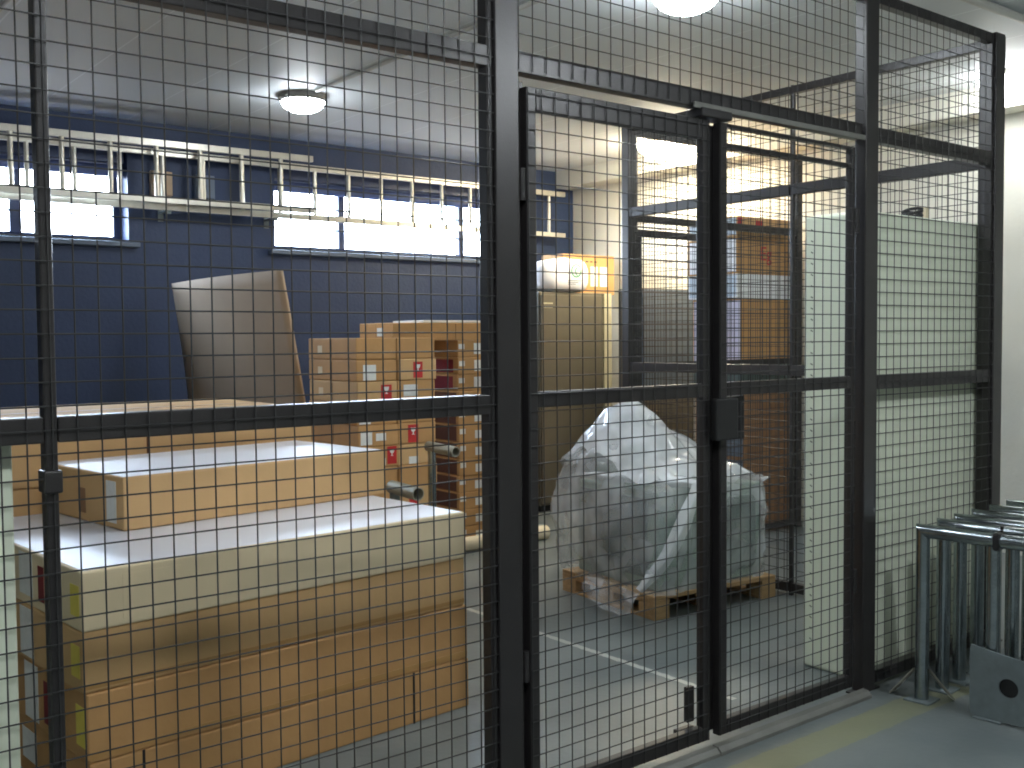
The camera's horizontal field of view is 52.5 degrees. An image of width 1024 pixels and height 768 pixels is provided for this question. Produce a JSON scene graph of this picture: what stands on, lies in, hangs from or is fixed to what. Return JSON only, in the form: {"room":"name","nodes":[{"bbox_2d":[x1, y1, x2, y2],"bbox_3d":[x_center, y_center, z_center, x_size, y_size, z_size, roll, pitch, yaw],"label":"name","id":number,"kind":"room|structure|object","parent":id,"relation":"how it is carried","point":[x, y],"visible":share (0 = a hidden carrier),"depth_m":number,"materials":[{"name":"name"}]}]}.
{"room":"storage room","nodes":[
{"label":"storage room","id":0,"kind":"room"},
{"bbox_2d":[0,104,572,407],"bbox_3d":[-2.990,-0.357,7.091,9.510,2.920,0.240,-2,3,-38],"label":"wall","id":1,"kind":"structure","parent":0,"point":[11,346],"depth_m":7.38,"materials":[{"name":"blue paint"}]},
{"bbox_2d":[0,140,140,247],"bbox_3d":[-3.501,-1.262,6.590,2.167,0.700,0.260,-2,3,-38],"label":"window","id":2,"kind":"structure","parent":1,"relation":"in","point":[85,157],"depth_m":6.95,"materials":[{"name":"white glass"}]},
{"bbox_2d":[149,170,172,196],"bbox_3d":[-2.463,-1.406,7.280,0.150,0.170,0.056,-2,3,-38],"label":"box","id":3,"kind":"object","parent":1,"relation":"attached to","point":[151,176],"visible":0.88,"depth_m":7.25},
{"bbox_2d":[192,174,214,199],"bbox_3d":[-2.220,-1.416,7.471,0.150,0.170,0.056,-2,3,-38],"label":"box","id":4,"kind":"object","parent":1,"relation":"attached to","point":[194,180],"visible":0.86,"depth_m":7.46,"materials":[{"name":"paint"}]},
{"bbox_2d":[0,123,565,237],"bbox_3d":[-1.924,-1.458,7.515,6.180,0.469,0.116,-2,3,-38],"label":"ladder","id":5,"kind":"object","parent":1,"relation":"attached to","point":[6,192],"visible":0.91,"depth_m":7.25,"materials":[{"name":"metal"}]},
{"bbox_2d":[268,168,479,263],"bbox_3d":[-0.989,-1.370,8.571,2.290,0.700,0.260,-2,3,-38],"label":"window","id":6,"kind":"structure","parent":1,"relation":"in","point":[298,178],"depth_m":8.39,"materials":[{"name":"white glass"}]},
{"bbox_2d":[0,0,1023,171],"bbox_3d":[0.171,-1.766,3.008,9.510,0.200,10.600,-2,3,-38],"label":"ceiling","id":7,"kind":"structure","parent":0,"point":[80,58],"depth_m":5.75,"materials":[{"name":"paint"}]},
{"bbox_2d":[278,90,325,113],"bbox_3d":[-1.309,-1.751,6.493,0.300,0.110,0.300,-2,3,-38],"label":"ceiling lamp","id":8,"kind":"object","parent":7,"relation":"attached to","point":[319,98],"visible":0.9,"depth_m":6.40,"materials":[{"name":"white"}]},
{"bbox_2d":[281,97,324,113],"bbox_3d":[-1.309,-1.731,6.494,0.270,0.070,0.270,-2,3,-38],"label":"diffuser","id":9,"kind":"object","parent":8,"relation":"attached to","point":[299,108],"depth_m":6.42,"materials":[{"name":"white"}]},
{"bbox_2d":[315,0,544,92],"bbox_3d":[0.340,-1.716,4.387,0.021,0.022,4.950,-2,3,-38],"label":"conduit","id":10,"kind":"object","parent":7,"relation":"attached to","point":[528,4],"visible":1,"depth_m":5.65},
{"bbox_2d":[638,139,693,158],"bbox_3d":[1.209,-1.833,8.110,0.450,0.131,0.450,-2,3,-38],"label":"ceiling lamp","id":11,"kind":"object","parent":7,"relation":"attached to","point":[647,142],"visible":0.53,"depth_m":7.99,"materials":[{"name":"white"}]},
{"bbox_2d":[653,0,716,15],"bbox_3d":[0.755,-1.670,4.493,0.314,0.131,0.314,-2,3,-38],"label":"ceiling lamp","id":12,"kind":"object","parent":7,"relation":"attached to","point":[695,4],"visible":0.91,"depth_m":4.45,"materials":[{"name":"white"}]},
{"bbox_2d":[961,0,1023,23],"bbox_3d":[2.361,-1.747,4.905,2.695,0.040,0.040,-2,3,-38],"label":"conduit","id":13,"kind":"object","parent":7,"relation":"attached to","point":[987,5],"visible":1,"depth_m":4.80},
{"bbox_2d":[978,67,1023,98],"bbox_3d":[2.900,-1.751,6.083,0.306,0.145,0.306,-2,3,-38],"label":"ceiling lamp","id":14,"kind":"object","parent":7,"relation":"attached to","point":[1014,76],"visible":0.47,"depth_m":5.96,"materials":[{"name":"white"}]},
{"bbox_2d":[21,507,1023,767],"bbox_3d":[0.197,1.351,3.145,9.510,0.200,10.600,-2,3,-38],"label":"floor","id":15,"kind":"structure","parent":0,"point":[884,730],"depth_m":3.92,"materials":[{"name":"paint"}]},
{"bbox_2d":[0,446,20,767],"bbox_3d":[-1.428,0.714,1.904,0.966,1.210,0.035,-2,3,-38],"label":"panel","id":16,"kind":"object","parent":15,"relation":"on","point":[6,450],"visible":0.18,"depth_m":2.17,"materials":[{"name":"paint"}]},
{"bbox_2d":[28,0,66,767],"bbox_3d":[-0.970,-0.050,2.164,0.037,2.706,0.054,-2,3,-38],"label":"fence post","id":17,"kind":"object","parent":15,"relation":"on","point":[52,483],"visible":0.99,"depth_m":2.15,"materials":[{"name":"metal"}]},
{"bbox_2d":[0,0,60,767],"bbox_3d":[-1.450,-0.036,1.786,1.218,2.680,0.048,-2,3,-38],"label":"mesh panel","id":18,"kind":"object","parent":17,"relation":"attached to","point":[25,430],"visible":1,"depth_m":2.12,"materials":[{"name":"black paint"}]},
{"bbox_2d":[171,270,311,440],"bbox_3d":[-1.748,0.217,6.572,1.416,1.802,0.290,2,3,39],"label":"cardboard sheet","id":19,"kind":"object","parent":15,"relation":"on","point":[200,299],"visible":0.38,"depth_m":6.41,"materials":[{"name":"cardboard"}]},
{"bbox_2d":[19,658,467,767],"bbox_3d":[-1.068,1.138,3.854,1.423,0.186,1.129,-3,3,-43],"label":"carton","id":20,"kind":"object","parent":15,"relation":"on","point":[231,751],"visible":0.38,"depth_m":3.43,"materials":[{"name":"cardboard"}]},
{"bbox_2d":[18,604,466,763],"bbox_3d":[-1.073,0.944,3.844,1.424,0.202,1.128,-3,3,-43],"label":"carton","id":21,"kind":"object","parent":20,"relation":"on","point":[96,718],"visible":0.41,"depth_m":3.30,"materials":[{"name":"cardboard"}]},
{"bbox_2d":[16,558,463,693],"bbox_3d":[-1.083,0.753,3.833,1.424,0.178,1.128,-3,3,-43],"label":"carton","id":22,"kind":"object","parent":21,"relation":"on","point":[94,649],"visible":0.32,"depth_m":3.28,"materials":[{"name":"cardboard"}]},
{"bbox_2d":[13,495,463,631],"bbox_3d":[-1.080,0.576,3.820,1.423,0.175,1.128,-3,3,-43],"label":"carton","id":23,"kind":"object","parent":22,"relation":"on","point":[91,533],"visible":0.55,"depth_m":3.38,"materials":[{"name":"cardboard"}]},
{"bbox_2d":[58,440,383,530],"bbox_3d":[-1.161,0.380,4.161,0.657,0.185,1.138,2,4,44],"label":"carton","id":24,"kind":"object","parent":23,"relation":"on","point":[161,480],"visible":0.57,"depth_m":3.87,"materials":[{"name":"cardboard"}]},
{"bbox_2d":[386,480,423,500],"bbox_3d":[-0.557,0.830,5.276,0.140,0.666,0.311,-2,3,-38],"label":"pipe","id":25,"kind":"object","parent":15,"relation":"on","point":[407,492],"visible":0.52,"depth_m":5.21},
{"bbox_2d":[424,441,459,506],"bbox_3d":[-0.378,0.730,5.415,0.140,0.852,0.311,-2,3,-38],"label":"stand","id":26,"kind":"object","parent":15,"relation":"on","point":[454,451],"visible":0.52,"depth_m":5.43,"materials":[{"name":"metal"}]},
{"bbox_2d":[465,524,481,536],"bbox_3d":[-0.420,1.016,7.324,0.258,0.114,0.544,-2,3,-38],"label":"carton","id":27,"kind":"object","parent":15,"relation":"on","point":[469,529],"visible":0.1,"depth_m":7.10,"materials":[{"name":"cardboard"}]},
{"bbox_2d":[437,505,481,525],"bbox_3d":[-0.421,0.901,7.320,0.258,0.114,0.544,-2,3,-38],"label":"carton","id":28,"kind":"object","parent":27,"relation":"on","point":[473,520],"visible":0.2,"depth_m":7.10,"materials":[{"name":"cardboard"}]},
{"bbox_2d":[436,489,481,509],"bbox_3d":[-0.423,0.786,7.316,0.258,0.114,0.544,-2,3,-38],"label":"carton","id":29,"kind":"object","parent":28,"relation":"on","point":[441,495],"visible":0.48,"depth_m":7.10,"materials":[{"name":"cardboard"}]},
{"bbox_2d":[436,490,456,507],"bbox_3d":[-0.526,0.790,7.239,0.001,0.097,0.490,-2,3,-38],"label":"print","id":30,"kind":"object","parent":29,"relation":"attached to","point":[441,495],"depth_m":7.15},
{"bbox_2d":[436,472,481,492],"bbox_3d":[-0.426,0.671,7.314,0.258,0.114,0.544,-2,3,-38],"label":"carton","id":31,"kind":"object","parent":29,"relation":"on","point":[470,485],"visible":0.49,"depth_m":7.09,"materials":[{"name":"cardboard"}]},
{"bbox_2d":[436,474,456,491],"bbox_3d":[-0.529,0.675,7.237,0.001,0.097,0.490,-2,3,-38],"label":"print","id":32,"kind":"object","parent":31,"relation":"attached to","point":[440,477],"depth_m":7.14},
{"bbox_2d":[436,456,481,475],"bbox_3d":[-0.421,0.556,7.302,0.258,0.114,0.544,-2,3,-38],"label":"carton","id":33,"kind":"object","parent":31,"relation":"on","point":[471,468],"visible":0.48,"depth_m":7.08,"materials":[{"name":"cardboard"}]},
{"bbox_2d":[436,458,456,474],"bbox_3d":[-0.524,0.561,7.225,0.001,0.097,0.490,-2,3,-38],"label":"print","id":34,"kind":"object","parent":33,"relation":"attached to","point":[443,468],"depth_m":7.13},
{"bbox_2d":[434,439,481,458],"bbox_3d":[-0.423,0.441,7.297,0.258,0.114,0.544,-2,3,-38],"label":"carton","id":35,"kind":"object","parent":33,"relation":"on","point":[471,450],"visible":0.32,"depth_m":7.08,"materials":[{"name":"cardboard"}]},
{"bbox_2d":[434,441,456,457],"bbox_3d":[-0.526,0.446,7.220,0.001,0.097,0.490,-2,3,-38],"label":"print","id":36,"kind":"object","parent":35,"relation":"attached to","point":[442,442],"depth_m":7.14},
{"bbox_2d":[435,423,480,441],"bbox_3d":[-0.425,0.326,7.293,0.258,0.114,0.544,-2,3,-38],"label":"carton","id":37,"kind":"object","parent":35,"relation":"on","point":[470,431],"visible":0.48,"depth_m":7.08,"materials":[{"name":"cardboard"}]},
{"bbox_2d":[435,425,456,440],"bbox_3d":[-0.528,0.331,7.216,0.001,0.097,0.490,-2,3,-38],"label":"print","id":38,"kind":"object","parent":37,"relation":"attached to","point":[441,433],"depth_m":7.12},
{"bbox_2d":[435,415,480,424],"bbox_3d":[-0.429,0.211,7.293,0.258,0.114,0.544,-2,3,-38],"label":"carton","id":39,"kind":"object","parent":37,"relation":"on","point":[458,420],"visible":0.25,"depth_m":7.07,"materials":[{"name":"cardboard"}]},
{"bbox_2d":[435,390,480,395],"bbox_3d":[-0.425,0.097,7.282,0.258,0.114,0.544,-2,3,-38],"label":"carton","id":40,"kind":"object","parent":39,"relation":"on","point":[437,392],"visible":0.13,"depth_m":7.06,"materials":[{"name":"cardboard"}]},
{"bbox_2d":[434,374,480,390],"bbox_3d":[-0.431,-0.018,7.283,0.258,0.114,0.544,-2,3,-38],"label":"carton","id":41,"kind":"object","parent":40,"relation":"on","point":[455,380],"visible":0.48,"depth_m":7.06,"materials":[{"name":"cardboard"}]},
{"bbox_2d":[434,357,480,373],"bbox_3d":[-0.429,-0.133,7.274,0.258,0.114,0.544,-2,3,-38],"label":"carton","id":42,"kind":"object","parent":41,"relation":"on","point":[441,362],"visible":0.55,"depth_m":7.06,"materials":[{"name":"cardboard"}]},
{"bbox_2d":[434,340,480,356],"bbox_3d":[-0.432,-0.248,7.271,0.257,0.114,0.544,-2,3,-38],"label":"carton","id":43,"kind":"object","parent":42,"relation":"on","point":[452,344],"visible":0.61,"depth_m":7.06,"materials":[{"name":"cardboard"}]},
{"bbox_2d":[360,323,479,340],"bbox_3d":[-0.480,-0.359,7.148,1.058,0.117,0.429,-2,3,-38],"label":"carton","id":44,"kind":"object","parent":43,"relation":"on","point":[371,327],"visible":0.46,"depth_m":6.86,"materials":[{"name":"cardboard"}]},
{"bbox_2d":[465,525,549,551],"bbox_3d":[-0.139,1.041,6.898,0.952,0.096,0.096,-2,3,-38],"label":"cardboard tube","id":45,"kind":"object","parent":15,"relation":"on","point":[471,542],"visible":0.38,"depth_m":6.78,"materials":[{"name":"beige cardboard"}]},
{"bbox_2d":[491,0,524,767],"bbox_3d":[-0.021,-0.091,2.921,0.169,2.706,0.062,-2,3,-38],"label":"fence post","id":46,"kind":"object","parent":15,"relation":"on","point":[506,86],"visible":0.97,"depth_m":2.89,"materials":[{"name":"metal"}]},
{"bbox_2d":[40,0,499,767],"bbox_3d":[-0.514,-0.077,2.525,1.164,2.680,0.048,-2,3,-38],"label":"mesh panel","id":47,"kind":"object","parent":46,"relation":"attached to","point":[287,17],"visible":0.97,"depth_m":2.52,"materials":[{"name":"black paint"}]},
{"bbox_2d":[519,86,709,767],"bbox_3d":[0.327,0.179,3.214,0.793,2.065,0.063,-2,3,-38],"label":"door","id":48,"kind":"structure","parent":46,"relation":"attached to","point":[533,100],"depth_m":3.15,"materials":[{"name":"black paint"}]},
{"bbox_2d":[518,0,865,140],"bbox_3d":[0.659,-1.168,3.410,1.676,0.598,0.070,-2,3,-38],"label":"mesh panel","id":49,"kind":"object","parent":46,"relation":"attached to","point":[714,107],"visible":0.94,"depth_m":3.33,"materials":[{"name":"black paint"}]},
{"bbox_2d":[537,292,611,511],"bbox_3d":[0.391,0.128,8.640,0.780,1.758,0.470,-2,3,-38],"label":"locker","id":50,"kind":"object","parent":15,"relation":"on","point":[549,297],"visible":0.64,"depth_m":8.40,"materials":[{"name":"brown metal"}]},
{"bbox_2d":[537,258,587,292],"bbox_3d":[0.385,-0.884,8.425,0.543,0.281,0.286,-2,3,-38],"label":"plastic bag","id":51,"kind":"object","parent":50,"relation":"on","point":[562,263],"visible":0.72,"depth_m":8.30,"materials":[{"name":"plastic"}]},
{"bbox_2d":[543,253,613,294],"bbox_3d":[0.574,-0.939,8.980,0.598,0.339,0.278,-2,3,-38],"label":"carton","id":52,"kind":"object","parent":50,"relation":"on","point":[601,263],"visible":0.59,"depth_m":8.93,"materials":[{"name":"paper"}]},
{"bbox_2d":[622,128,637,386],"bbox_3d":[0.737,-0.255,6.485,0.150,2.706,0.064,-2,3,-38],"label":"fence post","id":53,"kind":"object","parent":15,"relation":"on","point":[626,134],"visible":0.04,"depth_m":6.43,"materials":[{"name":"metal"}]},
{"bbox_2d":[637,130,695,437],"bbox_3d":[1.056,-0.270,6.729,0.715,2.670,0.048,-2,3,-38],"label":"mesh panel","id":54,"kind":"object","parent":53,"relation":"attached to","point":[649,234],"visible":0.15,"depth_m":6.60,"materials":[{"name":"black paint"}]},
{"bbox_2d":[629,87,789,590],"bbox_3d":[1.115,-0.243,5.986,0.046,2.680,1.187,-2,3,-38],"label":"mesh panel","id":55,"kind":"object","parent":53,"relation":"attached to","point":[774,191],"visible":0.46,"depth_m":5.79,"materials":[{"name":"black paint"}]},
{"bbox_2d":[618,288,695,441],"bbox_3d":[1.193,0.123,8.399,0.660,1.775,0.262,-2,3,-38],"label":"locker","id":56,"kind":"object","parent":15,"relation":"on","point":[659,350],"visible":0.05,"depth_m":8.27,"materials":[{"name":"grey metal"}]},
{"bbox_2d":[563,566,774,620],"bbox_3d":[0.843,1.077,5.627,0.845,0.118,0.770,-2,3,-33],"label":"wooden pallet","id":57,"kind":"object","parent":15,"relation":"on","point":[602,581],"visible":0.47,"depth_m":5.41,"materials":[{"name":"brown wood"}]},
{"bbox_2d":[579,448,760,591],"bbox_3d":[0.844,0.663,5.608,0.728,0.710,0.678,-2,3,-33],"label":"box","id":58,"kind":"object","parent":57,"relation":"on","point":[602,463],"visible":0.45,"depth_m":5.40,"materials":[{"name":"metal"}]},
{"bbox_2d":[560,401,754,592],"bbox_3d":[0.782,0.602,5.558,0.988,1.044,0.952,-2,3,-30],"label":"plastic sheet","id":59,"kind":"object","parent":58,"relation":"on","point":[614,412],"visible":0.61,"depth_m":5.37,"materials":[{"name":"white"}]},
{"bbox_2d":[651,745,719,767],"bbox_3d":[0.365,1.233,3.204,0.795,0.028,0.041,-2,3,-38],"label":"bar","id":60,"kind":"object","parent":15,"relation":"on","point":[690,760],"visible":1,"depth_m":3.37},
{"bbox_2d":[728,454,788,523],"bbox_3d":[1.735,0.777,7.731,0.578,0.518,0.457,-2,3,-38],"label":"carton","id":61,"kind":"object","parent":15,"relation":"on","point":[774,516],"visible":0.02,"depth_m":7.57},
{"bbox_2d":[728,392,786,458],"bbox_3d":[1.730,0.277,7.708,0.578,0.478,0.457,-2,3,-38],"label":"carton","id":62,"kind":"object","parent":61,"relation":"on","point":[772,404],"visible":0.17,"depth_m":7.49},
{"bbox_2d":[694,364,786,382],"bbox_3d":[1.711,-0.056,7.668,0.608,0.187,0.450,-2,3,-38],"label":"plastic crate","id":63,"kind":"object","parent":62,"relation":"on","point":[737,377],"visible":0.02,"depth_m":7.42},
{"bbox_2d":[693,299,789,360],"bbox_3d":[1.709,-0.385,7.667,0.598,0.470,0.457,-2,3,-38],"label":"carton","id":64,"kind":"object","parent":63,"relation":"on","point":[772,302],"visible":0.21,"depth_m":7.43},
{"bbox_2d":[689,274,789,299],"bbox_3d":[1.689,-0.707,7.639,0.643,0.170,0.457,-2,3,-38],"label":"carton","id":65,"kind":"object","parent":64,"relation":"on","point":[737,277],"visible":0.33,"depth_m":7.45,"materials":[{"name":"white cardboard"}]},
{"bbox_2d":[689,236,789,276],"bbox_3d":[1.688,-0.921,7.629,0.643,0.256,0.459,-2,3,-38],"label":"carton","id":66,"kind":"object","parent":65,"relation":"on","point":[765,247],"visible":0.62,"depth_m":7.44,"materials":[{"name":"brown cardboard"}]},
{"bbox_2d":[689,216,789,240],"bbox_3d":[1.686,-1.123,7.620,0.644,0.142,0.458,-2,3,-38],"label":"carton","id":67,"kind":"object","parent":66,"relation":"on","point":[765,220],"visible":0.26,"depth_m":7.39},
{"bbox_2d":[789,85,795,595],"bbox_3d":[1.488,-0.218,5.509,0.022,2.706,0.022,-2,3,-38],"label":"fence post","id":68,"kind":"object","parent":15,"relation":"on","point":[792,98],"visible":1,"depth_m":5.50,"materials":[{"name":"metal"}]},
{"bbox_2d":[791,42,979,594],"bbox_3d":[1.819,-0.210,5.095,0.046,2.680,1.037,-2,3,-38],"label":"mesh panel","id":69,"kind":"object","parent":68,"relation":"attached to","point":[907,172],"visible":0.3,"depth_m":4.98,"materials":[{"name":"black paint"}]},
{"bbox_2d":[713,688,871,755],"bbox_3d":[1.025,1.205,3.724,0.873,0.028,0.041,-2,3,-38],"label":"bar","id":70,"kind":"object","parent":15,"relation":"on","point":[745,739],"visible":0.94,"depth_m":3.69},
{"bbox_2d":[794,154,802,526],"bbox_3d":[2.072,-0.307,7.536,0.050,2.696,0.050,-2,3,-38],"label":"fence post","id":71,"kind":"object","parent":15,"relation":"on","point":[800,167],"visible":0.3,"depth_m":7.51,"materials":[{"name":"metal"}]},
{"bbox_2d":[728,150,796,530],"bbox_3d":[1.696,-0.298,7.234,0.907,2.670,0.048,-2,3,-38],"label":"mesh panel","id":72,"kind":"object","parent":71,"relation":"attached to","point":[764,230],"visible":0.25,"depth_m":7.27,"materials":[{"name":"black paint"}]},
{"bbox_2d":[846,0,879,693],"bbox_3d":[1.364,-0.151,4.006,0.156,2.706,0.052,-2,3,-38],"label":"fence post","id":73,"kind":"object","parent":15,"relation":"on","point":[866,189],"visible":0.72,"depth_m":3.98,"materials":[{"name":"metal"}]},
{"bbox_2d":[709,122,858,735],"bbox_3d":[0.983,0.151,3.714,0.860,2.065,0.092,-2,3,-38],"label":"door","id":74,"kind":"structure","parent":73,"relation":"attached to","point":[726,410],"depth_m":3.63,"materials":[{"name":"black paint"}]},
{"bbox_2d":[875,0,995,682],"bbox_3d":[1.752,-0.174,4.311,0.900,2.680,0.048,-2,3,-38],"label":"mesh panel","id":75,"kind":"object","parent":73,"relation":"attached to","point":[902,141],"visible":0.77,"depth_m":4.30,"materials":[{"name":"black paint"}]},
{"bbox_2d":[804,206,977,674],"bbox_3d":[1.666,0.200,4.516,0.923,1.956,0.284,-2,3,-38],"label":"tall cabinet","id":76,"kind":"object","parent":15,"relation":"on","point":[837,361],"depth_m":4.31,"materials":[{"name":"metal"}]},
{"bbox_2d":[889,523,1023,727],"bbox_3d":[1.822,0.861,3.692,0.154,0.705,0.954,-3,3,-43],"label":"barrier","id":77,"kind":"object","parent":15,"relation":"on","point":[996,686],"visible":1,"depth_m":3.74,"materials":[{"name":"metal"}]},
{"bbox_2d":[929,518,1023,694],"bbox_3d":[1.951,0.871,3.764,0.100,0.675,0.886,-3,3,-43],"label":"barrier","id":78,"kind":"object","parent":15,"relation":"on","point":[943,553],"visible":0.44,"depth_m":4.02,"materials":[{"name":"metal"}]},
{"bbox_2d":[949,513,1023,685],"bbox_3d":[2.061,0.851,3.865,0.100,0.705,0.886,-3,3,-43],"label":"barrier","id":79,"kind":"object","parent":15,"relation":"on","point":[958,676],"visible":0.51,"depth_m":4.13,"materials":[{"name":"metal"}]},
{"bbox_2d":[976,32,1005,646],"bbox_3d":[2.128,-0.185,4.627,0.150,2.706,0.081,-2,3,-38],"label":"fence post","id":80,"kind":"object","parent":15,"relation":"on","point":[999,38],"visible":0.31,"depth_m":4.58,"materials":[{"name":"metal"}]},
{"bbox_2d":[966,508,1023,673],"bbox_3d":[2.179,0.860,3.974,0.100,0.675,0.886,-3,3,-43],"label":"barrier","id":81,"kind":"object","parent":15,"relation":"on","point":[977,552],"visible":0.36,"depth_m":4.24,"materials":[{"name":"metal"}]},
{"bbox_2d":[989,504,1023,653],"bbox_3d":[2.305,0.854,4.089,0.100,0.675,0.886,-3,3,-43],"label":"barrier","id":82,"kind":"object","parent":15,"relation":"on","point":[993,507],"visible":0.14,"depth_m":4.34,"materials":[{"name":"metal"}]},
{"bbox_3d":[-2.086,1.064,4.804,1.937,0.267,1.119,-2,3,-38],"label":"carton","id":83,"kind":"object","parent":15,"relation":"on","visible":0},
{"bbox_3d":[-2.077,0.796,4.793,1.937,0.267,1.119,-2,3,-38],"label":"carton","id":84,"kind":"object","parent":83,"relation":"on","visible":0},
{"bbox_2d":[13,488,41,516],"bbox_3d":[-2.067,0.528,4.783,1.937,0.267,1.119,-2,3,-38],"label":"carton","id":85,"kind":"object","parent":84,"relation":"on","point":[20,496],"visible":0.02,"depth_m":4.16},
{"bbox_2d":[0,398,310,489],"bbox_3d":[-2.058,0.260,4.773,1.937,0.267,1.119,-2,3,-38],"label":"carton","id":86,"kind":"object","parent":85,"relation":"on","point":[19,465],"visible":0.29,"depth_m":4.58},
{"bbox_3d":[-0.878,1.085,5.815,0.248,0.115,0.542,-2,3,-38],"label":"carton","id":87,"kind":"object","parent":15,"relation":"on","visible":0},
{"bbox_3d":[-0.886,0.968,5.815,0.248,0.115,0.542,-2,3,-38],"label":"carton","id":88,"kind":"object","parent":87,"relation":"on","visible":0},
{"bbox_3d":[-0.879,0.852,5.804,0.248,0.115,0.542,-2,3,-38],"label":"carton","id":89,"kind":"object","parent":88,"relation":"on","visible":0},
{"bbox_3d":[-0.881,0.736,5.798,0.248,0.115,0.544,-2,3,-38],"label":"carton","id":90,"kind":"object","parent":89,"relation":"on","visible":0},
{"bbox_2d":[374,490,389,498],"bbox_3d":[-0.883,0.619,5.792,0.248,0.115,0.544,-2,3,-38],"label":"carton","id":91,"kind":"object","parent":90,"relation":"on","point":[387,493],"visible":0.02,"depth_m":5.61,"materials":[{"name":"cardboard"}]},
{"bbox_2d":[385,466,396,484],"bbox_3d":[-0.887,0.502,5.791,0.248,0.115,0.544,-2,3,-38],"label":"carton","id":92,"kind":"object","parent":91,"relation":"on","point":[390,475],"visible":0.05,"depth_m":5.63,"materials":[{"name":"cardboard"}]},
{"bbox_2d":[311,441,397,466],"bbox_3d":[-0.885,0.386,5.789,0.248,0.115,0.544,-2,3,-38],"label":"carton","id":93,"kind":"object","parent":92,"relation":"on","point":[391,456],"visible":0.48,"depth_m":5.62,"materials":[{"name":"paper"}]},
{"bbox_2d":[311,423,397,446],"bbox_3d":[-0.885,0.269,5.782,0.248,0.115,0.544,-2,3,-38],"label":"carton","id":94,"kind":"object","parent":93,"relation":"on","point":[391,437],"visible":0.69,"depth_m":5.60,"materials":[{"name":"cardboard"}]},
{"bbox_2d":[309,400,395,425],"bbox_3d":[-0.892,0.153,5.779,0.248,0.115,0.544,-2,3,-38],"label":"carton","id":95,"kind":"object","parent":94,"relation":"on","point":[310,401],"visible":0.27,"depth_m":5.58,"materials":[{"name":"cardboard"}]},
{"bbox_2d":[310,379,396,401],"bbox_3d":[-0.889,0.036,5.772,0.248,0.115,0.544,-2,3,-38],"label":"carton","id":96,"kind":"object","parent":95,"relation":"on","point":[319,386],"visible":0.68,"depth_m":5.60,"materials":[{"name":"cardboard"}]},
{"bbox_2d":[309,359,395,381],"bbox_3d":[-0.893,-0.081,5.769,0.248,0.115,0.544,-2,3,-38],"label":"carton","id":97,"kind":"object","parent":96,"relation":"on","point":[319,365],"visible":0.84,"depth_m":5.60,"materials":[{"name":"cardboard"}]},
{"bbox_2d":[309,338,395,359],"bbox_3d":[-0.894,-0.197,5.761,0.248,0.116,0.542,-2,3,-38],"label":"carton","id":98,"kind":"object","parent":97,"relation":"on","point":[320,345],"visible":0.94,"depth_m":5.59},
{"bbox_3d":[-0.684,1.076,5.974,0.247,0.115,0.542,-2,3,-38],"label":"carton","id":99,"kind":"object","parent":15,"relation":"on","visible":0},
{"bbox_3d":[-0.685,0.960,5.971,0.247,0.115,0.542,-2,3,-38],"label":"carton","id":100,"kind":"object","parent":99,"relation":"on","visible":0},
{"bbox_3d":[-0.683,0.843,5.964,0.247,0.115,0.542,-2,3,-38],"label":"carton","id":101,"kind":"object","parent":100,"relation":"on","visible":0},
{"bbox_3d":[-0.689,0.727,5.962,0.247,0.115,0.543,-2,3,-38],"label":"carton","id":102,"kind":"object","parent":101,"relation":"on","visible":0},
{"bbox_2d":[400,485,427,504],"bbox_3d":[-0.690,0.610,5.955,0.247,0.115,0.544,-2,3,-38],"label":"carton","id":103,"kind":"object","parent":102,"relation":"on","point":[424,499],"visible":0.02,"depth_m":5.77,"materials":[{"name":"cardboard"}]},
{"bbox_2d":[397,463,436,484],"bbox_3d":[-0.683,0.494,5.946,0.247,0.115,0.542,-2,3,-38],"label":"carton","id":104,"kind":"object","parent":103,"relation":"on","point":[409,475],"visible":0.34,"depth_m":5.71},
{"bbox_2d":[397,442,427,465],"bbox_3d":[-0.691,0.377,5.947,0.247,0.115,0.544,-2,3,-38],"label":"carton","id":105,"kind":"object","parent":104,"relation":"on","point":[409,456],"visible":0.33,"depth_m":5.71,"materials":[{"name":"cardboard"}]},
{"bbox_2d":[396,421,434,443],"bbox_3d":[-0.690,0.261,5.938,0.247,0.115,0.544,-2,3,-38],"label":"carton","id":106,"kind":"object","parent":105,"relation":"on","point":[424,435],"visible":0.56,"depth_m":5.72,"materials":[{"name":"cardboard"}]},
{"bbox_2d":[396,418,434,422],"bbox_3d":[-0.693,0.144,5.931,0.247,0.115,0.542,-2,3,-38],"label":"carton","id":107,"kind":"object","parent":106,"relation":"on","point":[428,419],"visible":0.18,"depth_m":5.71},
{"bbox_2d":[394,379,434,397],"bbox_3d":[-0.694,0.028,5.926,0.247,0.115,0.544,-2,3,-38],"label":"carton","id":108,"kind":"object","parent":107,"relation":"on","point":[425,383],"visible":0.27,"depth_m":5.71,"materials":[{"name":"cardboard"}]},
{"bbox_2d":[395,358,435,379],"bbox_3d":[-0.686,-0.089,5.920,0.247,0.115,0.544,-2,3,-38],"label":"carton","id":109,"kind":"object","parent":108,"relation":"on","point":[422,363],"visible":0.5,"depth_m":5.70,"materials":[{"name":"cardboard"}]},
{"bbox_2d":[395,337,433,358],"bbox_3d":[-0.696,-0.206,5.922,0.247,0.116,0.542,-2,3,-38],"label":"carton","id":110,"kind":"object","parent":109,"relation":"on","point":[406,344],"visible":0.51,"depth_m":5.70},
{"bbox_2d":[573,112,1023,554],"bbox_3d":[3.890,-0.358,5.809,0.300,2.920,10.300,-2,3,-38],"label":"wall","id":111,"kind":"structure","parent":0,"point":[1012,387],"depth_m":7.05,"materials":[{"name":"beige paint"}]},
{"bbox_2d":[556,87,1023,190],"bbox_3d":[3.586,-1.735,5.708,0.210,0.155,10.000,-2,3,-38],"label":"trim","id":112,"kind":"structure","parent":111,"relation":"attached to","point":[1015,104],"depth_m":7.44,"materials":[{"name":"beige paint"}]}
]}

